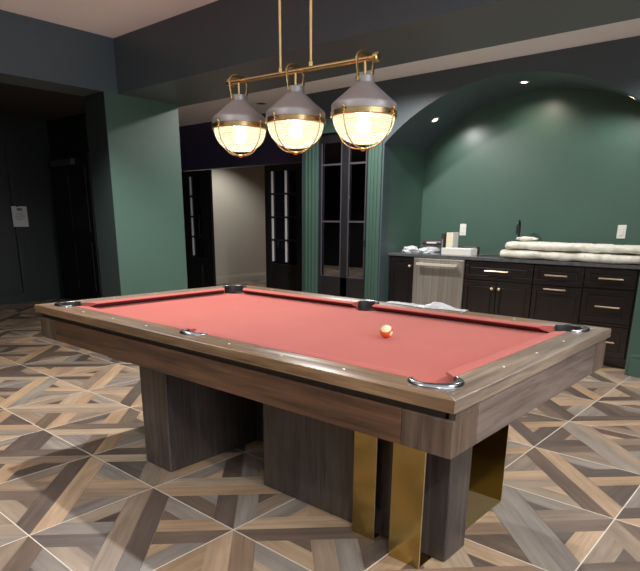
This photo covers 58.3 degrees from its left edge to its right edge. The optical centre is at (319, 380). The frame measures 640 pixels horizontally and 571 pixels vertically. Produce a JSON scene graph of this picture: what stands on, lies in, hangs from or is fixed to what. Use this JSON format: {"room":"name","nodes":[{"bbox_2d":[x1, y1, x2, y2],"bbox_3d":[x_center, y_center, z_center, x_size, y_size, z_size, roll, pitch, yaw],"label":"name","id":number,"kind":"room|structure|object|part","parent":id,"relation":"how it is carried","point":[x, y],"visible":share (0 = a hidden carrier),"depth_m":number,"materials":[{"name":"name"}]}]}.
{"room":"billiard room","nodes":[
{"label":"billiard room","id":0,"kind":"room"},
{"bbox_2d":[0,115,64,300],"bbox_3d":[-4.995,-2.334,7.928,0.100,2.620,5.800,14,21,39],"label":"wall","id":1,"kind":"structure","parent":0,"point":[32,167],"depth_m":8.57,"materials":[{"name":"paint"}]},
{"bbox_2d":[0,291,24,304],"bbox_3d":[-5.675,-0.926,7.430,0.020,0.170,3.620,14,21,39],"label":"baseboard","id":2,"kind":"structure","parent":1,"relation":"attached to","point":[18,296],"depth_m":8.60,"materials":[{"name":"paint"}]},
{"bbox_2d":[11,205,28,226],"bbox_3d":[-4.415,-2.429,8.455,0.004,0.305,0.215,14,21,39],"label":"paper sign","id":3,"kind":"object","parent":1,"relation":"attached to","point":[19,213],"visible":1,"depth_m":8.46,"materials":[{"name":"grey paper"}]},
{"bbox_2d":[15,208,24,219],"bbox_3d":[-4.415,-2.458,8.446,0.002,0.171,0.145,14,21,39],"label":"print","id":4,"kind":"object","parent":3,"relation":"attached to","point":[19,212],"depth_m":8.45,"materials":[{"name":"grey paper"}]},
{"bbox_2d":[3,141,50,301],"bbox_3d":[-4.274,-2.363,8.678,0.030,2.280,0.650,14,21,39],"label":"trim","id":5,"kind":"structure","parent":1,"relation":"attached to","point":[8,146],"depth_m":8.45,"materials":[{"name":"paint"}]},
{"bbox_2d":[46,113,88,157],"bbox_3d":[-3.170,-2.392,8.189,2.300,2.620,0.100,14,21,39],"label":"wall","id":6,"kind":"structure","parent":0,"point":[67,136],"depth_m":8.20,"materials":[{"name":"black paint"}]},
{"bbox_2d":[49,153,102,299],"bbox_3d":[-3.629,-2.219,8.500,1.120,2.090,0.120,14,21,39],"label":"door","id":7,"kind":"structure","parent":6,"relation":"in","point":[71,174],"depth_m":8.44,"materials":[{"name":"black paint"}]},
{"bbox_2d":[0,9,182,106],"bbox_3d":[-3.418,-2.041,2.856,0.320,0.400,6.380,14,21,39],"label":"wall header","id":8,"kind":"structure","parent":0,"point":[34,53],"depth_m":4.26,"materials":[{"name":"grey paint"}]},
{"bbox_2d":[84,91,126,362],"bbox_3d":[-1.847,-1.262,4.964,0.318,2.220,0.003,14,21,39],"label":"wall","id":9,"kind":"structure","parent":8,"relation":"attached to","point":[95,112],"depth_m":4.87,"materials":[{"name":"paint"}]},
{"bbox_2d":[104,91,187,295],"bbox_3d":[-1.616,-1.332,5.219,0.320,2.220,0.700,14,21,39],"label":"wall column","id":10,"kind":"structure","parent":0,"point":[144,139],"depth_m":5.01,"materials":[{"name":"green paint"}]},
{"bbox_2d":[212,166,265,276],"bbox_3d":[-1.890,-3.233,11.203,0.120,2.620,3.200,14,21,39],"label":"wall","id":11,"kind":"structure","parent":0,"point":[238,193],"depth_m":11.46,"materials":[{"name":"paint"}]},
{"bbox_2d":[216,273,265,283],"bbox_3d":[-1.848,-2.027,11.496,0.020,0.140,3.200,14,21,39],"label":"baseboard","id":12,"kind":"structure","parent":11,"relation":"attached to","point":[260,276],"depth_m":11.73,"materials":[{"name":"paint"}]},
{"bbox_2d":[179,113,301,171],"bbox_3d":[-1.534,-2.550,8.799,3.940,2.620,0.100,14,21,39],"label":"wall","id":13,"kind":"structure","parent":0,"point":[200,149],"depth_m":8.50,"materials":[{"name":"black paint"}]},
{"bbox_2d":[181,170,215,288],"bbox_3d":[-1.963,-2.321,9.169,0.750,1.950,0.098,14,21,39],"label":"door","id":14,"kind":"structure","parent":13,"relation":"in","point":[197,191],"depth_m":9.12,"materials":[{"name":"black paint"}]},
{"bbox_3d":[-1.952,-2.595,9.126,0.280,1.240,0.004,14,21,39],"label":"pane","id":15,"kind":"part","parent":14,"relation":"part of","materials":[{"name":"black glass"}]},
{"bbox_2d":[264,163,301,291],"bbox_3d":[-0.477,-1.960,7.936,0.800,1.950,0.082,14,21,39],"label":"door","id":16,"kind":"structure","parent":13,"relation":"in","point":[283,182],"depth_m":7.93,"materials":[{"name":"black paint"}]},
{"bbox_3d":[-0.484,-2.235,7.899,0.485,1.240,0.004,14,21,39],"label":"pane","id":17,"kind":"part","parent":16,"relation":"part of","materials":[{"name":"black glass"}]},
{"bbox_2d":[0,265,639,570],"bbox_3d":[-0.013,-0.456,6.252,14.133,0.001,15.899,14,21,39],"label":"floor","id":18,"kind":"structure","parent":0,"point":[229,539],"depth_m":2.71,"materials":[{"name":"brown wood"}]},
{"bbox_2d":[34,284,610,568],"bbox_3d":[-0.127,0.054,2.949,2.530,0.812,1.440,14,21,39],"label":"pool table","id":19,"kind":"object","parent":18,"relation":"on","point":[402,437],"visible":1,"depth_m":2.37,"materials":[{"name":"brown wood"}]},
{"bbox_3d":[-1.032,-0.529,3.606,0.120,0.038,1.440,14,21,39],"label":"rail","id":20,"kind":"part","parent":19,"relation":"part of","materials":[{"name":"brown wood"}]},
{"bbox_2d":[75,306,195,331],"bbox_3d":[-0.919,-0.297,2.780,0.990,0.036,0.055,14,21,39],"label":"cushion","id":21,"kind":"object","parent":19,"relation":"on","point":[174,326],"depth_m":2.71,"materials":[{"name":"red fabric"}]},
{"bbox_2d":[83,288,224,307],"bbox_3d":[-0.966,-0.515,3.550,0.055,0.036,1.012,14,21,39],"label":"cushion","id":22,"kind":"object","parent":19,"relation":"on","point":[148,299],"depth_m":3.50,"materials":[{"name":"red fabric"}]},
{"bbox_3d":[-0.557,-0.175,2.367,2.530,0.038,0.120,14,21,39],"label":"rail","id":23,"kind":"part","parent":19,"relation":"part of","materials":[{"name":"brown wood"}]},
{"bbox_3d":[-0.124,-0.259,2.860,2.492,0.063,1.382,14,21,39],"label":"sub rail","id":24,"kind":"part","parent":19,"relation":"part of","materials":[{"name":"brown wood"}]},
{"bbox_2d":[243,288,357,307],"bbox_3d":[-0.167,-0.526,3.613,0.990,0.036,0.055,14,21,39],"label":"cushion","id":25,"kind":"object","parent":19,"relation":"on","point":[300,298],"depth_m":3.57,"materials":[{"name":"red fabric"}]},
{"bbox_2d":[207,333,409,376],"bbox_3d":[-0.081,-0.092,2.079,0.990,0.036,0.055,14,21,39],"label":"cushion","id":26,"kind":"object","parent":19,"relation":"on","point":[398,373],"depth_m":2.01,"materials":[{"name":"red fabric"}]},
{"bbox_2d":[380,325,392,337],"bbox_3d":[0.287,-0.214,2.486,0.057,0.057,0.057,-7,18,-26],"label":"ball","id":27,"kind":"object","parent":19,"relation":"on","point":[386,331],"visible":1,"depth_m":2.47,"materials":[{"name":"plastic"}]},
{"bbox_2d":[386,301,468,311],"bbox_3d":[0.587,-0.402,3.161,0.490,0.084,0.109,14,21,39],"label":"plastic sheet","id":28,"kind":"object","parent":19,"relation":"on","point":[435,305],"visible":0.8,"depth_m":3.08,"materials":[{"name":"white plastic"}]},
{"bbox_3d":[0.310,-0.438,3.326,2.530,0.038,0.120,14,21,39],"label":"rail","id":29,"kind":"part","parent":19,"relation":"part of","materials":[{"name":"brown wood"}]},
{"bbox_2d":[372,304,552,332],"bbox_3d":[0.671,-0.321,2.912,0.990,0.036,0.055,14,21,39],"label":"cushion","id":30,"kind":"object","parent":19,"relation":"on","point":[479,321],"depth_m":2.86,"materials":[{"name":"red fabric"}]},
{"bbox_3d":[0.544,0.568,2.632,0.392,0.004,0.453,14,21,39],"label":"foot plate","id":31,"kind":"part","parent":19,"relation":"part of","materials":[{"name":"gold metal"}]},
{"bbox_2d":[446,331,567,381],"bbox_3d":[0.719,-0.102,2.141,0.055,0.036,1.012,14,21,39],"label":"cushion","id":32,"kind":"object","parent":19,"relation":"on","point":[468,368],"depth_m":2.02,"materials":[{"name":"red fabric"}]},
{"bbox_3d":[0.785,-0.084,2.087,0.120,0.038,1.440,14,21,39],"label":"rail","id":33,"kind":"part","parent":19,"relation":"part of","materials":[{"name":"brown wood"}]},
{"bbox_2d":[388,255,414,302],"bbox_3d":[1.088,-1.013,6.650,0.325,0.871,0.674,14,21,39],"label":"bar cabinet","id":34,"kind":"object","parent":18,"relation":"on","point":[401,269],"visible":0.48,"depth_m":6.37,"materials":[{"name":"black wood"}]},
{"bbox_2d":[388,252,639,268],"bbox_3d":[1.949,-1.244,5.828,2.578,0.032,0.664,14,21,39],"label":"countertop","id":35,"kind":"structure","parent":34,"relation":"on","point":[435,254],"depth_m":5.49,"materials":[{"name":"stone"}]},
{"bbox_2d":[402,246,418,252],"bbox_3d":[1.018,-1.485,6.451,0.184,0.074,0.204,-1,16,-6],"label":"plastic wrap","id":36,"kind":"object","parent":35,"relation":"on","point":[408,249],"visible":0.91,"depth_m":6.39,"materials":[{"name":"white plastic"}]},
{"bbox_2d":[417,247,433,253],"bbox_3d":[1.145,-1.431,6.286,0.155,0.064,0.180,-5,17,-20],"label":"plastic wrap","id":37,"kind":"object","parent":35,"relation":"on","point":[424,250],"visible":0.98,"depth_m":6.24,"materials":[{"name":"white plastic"}]},
{"bbox_2d":[425,245,440,251],"bbox_3d":[1.283,-1.512,6.554,0.217,0.077,0.128,14,21,39],"label":"plastic wrap","id":38,"kind":"object","parent":35,"relation":"on","point":[435,248],"visible":0.59,"depth_m":6.50,"materials":[{"name":"white plastic"}]},
{"bbox_2d":[422,240,440,244],"bbox_3d":[1.290,-1.567,6.515,0.240,0.048,0.125,11,19,34],"label":"tool pouch","id":39,"kind":"object","parent":38,"relation":"on","point":[425,242],"visible":0.77,"depth_m":6.48,"materials":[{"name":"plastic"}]},
{"bbox_2d":[440,233,446,252],"bbox_3d":[1.377,-1.512,6.303,0.036,0.215,0.141,14,21,39],"label":"box","id":40,"kind":"object","parent":35,"relation":"on","point":[443,235],"visible":0.44,"depth_m":6.25,"materials":[{"name":"grey"}]},
{"bbox_2d":[446,232,458,247],"bbox_3d":[1.437,-1.503,6.250,0.080,0.226,0.122,14,21,39],"label":"carton","id":41,"kind":"object","parent":35,"relation":"on","point":[452,237],"visible":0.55,"depth_m":6.21,"materials":[{"name":"beige cardboard"}]},
{"bbox_2d":[441,247,476,255],"bbox_3d":[1.464,-1.363,6.046,0.342,0.068,0.142,14,21,39],"label":"carton","id":42,"kind":"object","parent":35,"relation":"on","point":[446,251],"visible":1,"depth_m":5.98,"materials":[{"name":"cardboard"}]},
{"bbox_3d":[1.464,-1.387,6.039,0.342,0.018,0.142,14,21,39],"label":"carton lid","id":43,"kind":"part","parent":42,"relation":"part of","materials":[{"name":"white cardboard"}]},
{"bbox_2d":[458,246,479,253],"bbox_3d":[1.620,-1.432,6.284,0.240,0.075,0.080,14,21,39],"label":"box","id":44,"kind":"object","parent":35,"relation":"on","point":[477,248],"visible":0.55,"depth_m":6.23,"materials":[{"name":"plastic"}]},
{"bbox_2d":[480,254,503,257],"bbox_3d":[1.901,-1.264,5.829,0.500,0.004,0.340,14,21,39],"label":"sink","id":45,"kind":"object","parent":35,"relation":"in","point":[491,255],"visible":0.45,"depth_m":5.92,"materials":[{"name":"black metal"}]},
{"bbox_2d":[516,219,520,240],"bbox_3d":[2.038,-1.474,5.914,0.166,0.365,0.098,-10,19,-32],"label":"faucet","id":46,"kind":"object","parent":35,"relation":"on","point":[519,220],"visible":0.57,"depth_m":5.88,"materials":[{"name":"black metal"}]},
{"bbox_2d":[500,249,639,264],"bbox_3d":[2.317,-1.149,5.287,1.298,0.080,0.374,14,21,39],"label":"bundle","id":47,"kind":"object","parent":35,"relation":"on","point":[622,258],"visible":0.95,"depth_m":5.15,"materials":[{"name":"white fabric"}]},
{"bbox_2d":[505,241,639,254],"bbox_3d":[2.342,-1.226,5.267,1.258,0.072,0.348,14,21,39],"label":"bundle","id":48,"kind":"object","parent":47,"relation":"on","point":[546,246],"visible":1,"depth_m":5.15,"materials":[{"name":"white fabric"}]},
{"bbox_2d":[517,236,538,240],"bbox_3d":[2.027,-1.397,5.637,0.228,0.045,0.140,14,21,39],"label":"crumpled cloth","id":49,"kind":"object","parent":48,"relation":"on","point":[524,238],"visible":1,"depth_m":5.60,"materials":[{"name":"white fabric"}]},
{"bbox_2d":[412,257,465,308],"bbox_3d":[1.425,-0.920,6.340,0.603,0.867,0.701,14,21,39],"label":"dishwasher","id":50,"kind":"object","parent":18,"relation":"on","point":[434,279],"visible":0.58,"depth_m":6.05,"materials":[{"name":"silver metal"}]},
{"bbox_3d":[1.219,-1.216,6.006,0.465,0.023,0.063,14,21,39],"label":"handle","id":51,"kind":"part","parent":50,"relation":"part of","materials":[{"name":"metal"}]},
{"bbox_2d":[462,260,534,318],"bbox_3d":[1.936,-0.805,5.939,0.708,0.871,0.678,14,21,39],"label":"bar cabinet","id":52,"kind":"object","parent":18,"relation":"on","point":[490,287],"visible":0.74,"depth_m":5.65,"materials":[{"name":"black wood"}]},
{"bbox_3d":[1.612,-0.731,5.849,0.344,0.575,0.024,14,21,39],"label":"door","id":53,"kind":"part","parent":52,"relation":"part of","materials":[{"name":"black wood"}]},
{"bbox_3d":[1.727,-1.069,5.614,0.240,0.012,0.036,14,21,39],"label":"handle","id":54,"kind":"part","parent":52,"relation":"part of","materials":[{"name":"metal"}]},
{"bbox_3d":[1.748,-1.073,5.633,0.696,0.172,0.024,14,21,39],"label":"drawer","id":55,"kind":"part","parent":52,"relation":"part of","materials":[{"name":"black wood"}]},
{"bbox_3d":[1.876,-0.667,5.629,0.348,0.575,0.024,14,21,39],"label":"door","id":56,"kind":"part","parent":52,"relation":"part of","materials":[{"name":"black wood"}]},
{"bbox_2d":[529,264,585,323],"bbox_3d":[2.375,-0.697,5.572,0.454,0.871,0.678,14,21,39],"label":"bar cabinet","id":57,"kind":"object","parent":18,"relation":"on","point":[557,290],"visible":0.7,"depth_m":5.29,"materials":[{"name":"black wood"}]},
{"bbox_3d":[2.159,-0.841,5.286,0.200,0.012,0.036,14,21,39],"label":"handle","id":58,"kind":"part","parent":57,"relation":"part of","materials":[{"name":"metal"}]},
{"bbox_3d":[2.182,-0.591,5.372,0.446,0.575,0.024,14,21,39],"label":"door","id":59,"kind":"part","parent":57,"relation":"part of","materials":[{"name":"black wood"}]},
{"bbox_3d":[2.186,-0.965,5.267,0.446,0.172,0.024,14,21,39],"label":"drawer","id":60,"kind":"part","parent":57,"relation":"part of","materials":[{"name":"black wood"}]},
{"bbox_2d":[578,267,639,367],"bbox_3d":[2.727,-0.611,5.278,0.474,0.871,0.678,14,21,39],"label":"bar cabinet","id":61,"kind":"object","parent":18,"relation":"on","point":[609,295],"visible":0.77,"depth_m":5.03,"materials":[{"name":"black wood"}]},
{"bbox_3d":[2.514,-0.361,5.136,0.418,0.265,0.024,14,21,39],"label":"drawer","id":62,"kind":"part","parent":61,"relation":"part of","materials":[{"name":"black wood"}]},
{"bbox_3d":[2.517,-0.503,5.097,0.418,0.020,0.020,14,21,39],"label":"moulding","id":63,"kind":"part","parent":61,"relation":"part of","materials":[{"name":"black wood"}]},
{"bbox_3d":[2.517,-0.654,5.053,0.418,0.285,0.024,14,21,39],"label":"drawer","id":64,"kind":"part","parent":61,"relation":"part of","materials":[{"name":"black wood"}]},
{"bbox_3d":[2.511,-0.645,5.022,0.200,0.012,0.036,14,21,39],"label":"handle","id":65,"kind":"part","parent":61,"relation":"part of","materials":[{"name":"gold metal"}]},
{"bbox_3d":[2.519,-0.888,4.987,0.418,0.162,0.024,14,21,39],"label":"drawer","id":66,"kind":"part","parent":61,"relation":"part of","materials":[{"name":"black wood"}]},
{"bbox_3d":[2.513,-0.880,4.955,0.200,0.012,0.036,14,21,39],"label":"handle","id":67,"kind":"part","parent":61,"relation":"part of","materials":[{"name":"metal"}]},
{"bbox_2d":[0,0,639,166],"bbox_3d":[-0.149,-3.116,5.880,14.100,0.080,15.700,14,21,39],"label":"ceiling","id":68,"kind":"structure","parent":0,"point":[108,18],"depth_m":4.80,"materials":[{"name":"paint"}]},
{"bbox_2d":[212,0,396,157],"bbox_3d":[-0.104,-1.551,2.487,1.061,1.088,0.298,14,21,39],"label":"pendant light","id":69,"kind":"object","parent":68,"relation":"hanging from","point":[364,114],"visible":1,"depth_m":2.49,"materials":[{"name":"gold metal"}]},
{"bbox_3d":[-0.394,-1.410,2.787,0.014,0.079,0.014,14,21,39],"label":"stem","id":70,"kind":"part","parent":69,"relation":"part of","materials":[{"name":"gold metal"}]},
{"bbox_3d":[-0.394,-1.325,2.811,0.267,0.133,0.267,14,21,39],"label":"lamp shade","id":71,"kind":"part","parent":69,"relation":"part of","materials":[{"name":"grey metal"}]},
{"bbox_3d":[-0.175,-1.730,2.502,0.026,0.711,0.026,14,21,39],"label":"rod","id":72,"kind":"part","parent":69,"relation":"part of","materials":[{"name":"gold metal"}]},
{"bbox_3d":[-0.109,-1.331,2.551,0.014,0.079,0.014,14,21,39],"label":"stem","id":73,"kind":"part","parent":69,"relation":"part of","materials":[{"name":"gold metal"}]},
{"bbox_3d":[-0.110,-1.247,2.575,0.267,0.133,0.267,14,21,39],"label":"lamp shade","id":74,"kind":"part","parent":69,"relation":"part of","materials":[{"name":"grey metal"}]},
{"bbox_3d":[-0.036,-1.696,2.386,0.026,0.711,0.026,14,21,39],"label":"rod","id":75,"kind":"part","parent":69,"relation":"part of","materials":[{"name":"gold metal"}]},
{"bbox_3d":[0.181,-1.167,2.335,0.267,0.133,0.267,14,21,39],"label":"lamp shade","id":76,"kind":"part","parent":69,"relation":"part of","materials":[{"name":"grey metal"}]},
{"bbox_3d":[0.181,-1.252,2.311,0.014,0.079,0.014,14,21,39],"label":"stem","id":77,"kind":"part","parent":69,"relation":"part of","materials":[{"name":"gold metal"}]},
{"bbox_2d":[113,0,639,105],"bbox_3d":[1.277,-1.923,2.581,7.150,0.400,0.660,14,21,39],"label":"beam","id":78,"kind":"structure","parent":68,"relation":"attached to","point":[187,58],"depth_m":3.44,"materials":[{"name":"grey paint"}]},
{"bbox_2d":[324,164,365,267],"bbox_3d":[3.267,-3.791,13.336,9.400,2.620,0.100,14,21,39],"label":"wall","id":79,"kind":"structure","parent":0,"point":[358,171],"depth_m":15.46,"materials":[{"name":"black paint"}]},
{"bbox_2d":[385,145,424,301],"bbox_3d":[0.960,-1.896,6.596,0.120,2.600,0.790,14,21,39],"label":"wall","id":80,"kind":"structure","parent":0,"point":[406,164],"depth_m":6.46,"materials":[{"name":"green paint"}]},
{"bbox_2d":[302,36,639,301],"bbox_3d":[2.633,-1.332,4.614,7.450,2.620,0.120,14,21,39],"label":"wall","id":81,"kind":"structure","parent":0,"point":[614,63],"depth_m":5.33,"materials":[{"name":"grey paint"}]},
{"bbox_2d":[304,141,317,293],"bbox_3d":[-0.114,-1.823,6.856,0.200,2.300,0.032,14,21,39],"label":"trim","id":82,"kind":"structure","parent":81,"relation":"attached to","point":[311,155],"depth_m":6.81,"materials":[{"name":"green paint"}]},
{"bbox_2d":[322,119,336,133],"bbox_3d":[0.231,-2.799,6.277,1.130,0.140,0.030,14,21,39],"label":"trim","id":83,"kind":"structure","parent":81,"relation":"attached to","point":[329,127],"depth_m":6.37,"materials":[{"name":"green paint"}]},
{"bbox_2d":[318,133,368,298],"bbox_3d":[0.255,-1.685,6.599,0.730,2.180,0.076,14,21,39],"label":"door","id":84,"kind":"structure","parent":81,"relation":"in","point":[342,285],"depth_m":6.59,"materials":[{"name":"black paint"}]},
{"bbox_2d":[364,141,382,300],"bbox_3d":[0.576,-1.654,6.279,0.170,2.300,0.032,14,21,39],"label":"trim","id":85,"kind":"structure","parent":81,"relation":"attached to","point":[375,154],"depth_m":6.24,"materials":[{"name":"green paint"}]},
{"bbox_2d":[391,74,639,150],"bbox_3d":[1.950,-2.569,5.441,2.606,0.500,0.700,14,21,39],"label":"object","id":86,"kind":"structure","parent":81,"relation":"attached to","point":[421,133],"depth_m":5.71,"materials":[{"name":"grey paint"}]},
{"bbox_2d":[624,277,639,374],"bbox_3d":[2.668,-1.026,4.579,0.160,2.050,0.006,14,21,39],"label":"trim","id":87,"kind":"structure","parent":81,"relation":"attached to","point":[634,342],"depth_m":4.79,"materials":[{"name":"green paint"}]},
{"bbox_2d":[628,354,639,377],"bbox_3d":[4.001,0.203,3.700,3.668,0.185,0.025,14,21,39],"label":"baseboard","id":88,"kind":"structure","parent":81,"relation":"attached to","point":[634,366],"depth_m":4.82,"materials":[{"name":"green paint"}]},
{"bbox_2d":[420,88,639,253],"bbox_3d":[2.204,-1.716,5.995,2.580,2.600,0.100,14,21,39],"label":"wall","id":89,"kind":"structure","parent":0,"point":[564,163],"depth_m":5.79,"materials":[{"name":"green paint"}]},
{"bbox_2d":[460,224,465,234],"bbox_3d":[1.607,-1.702,6.463,0.076,0.124,0.010,14,21,39],"label":"switch plate","id":90,"kind":"object","parent":89,"relation":"attached to","point":[462,226],"visible":1,"depth_m":6.46,"materials":[{"name":"white plastic"}]},
{"bbox_2d":[616,225,626,238],"bbox_3d":[2.847,-1.408,5.423,0.076,0.124,0.010,14,21,39],"label":"switch plate","id":91,"kind":"object","parent":89,"relation":"attached to","point":[621,232],"visible":1,"depth_m":5.42,"materials":[{"name":"white plastic"}]}
]}

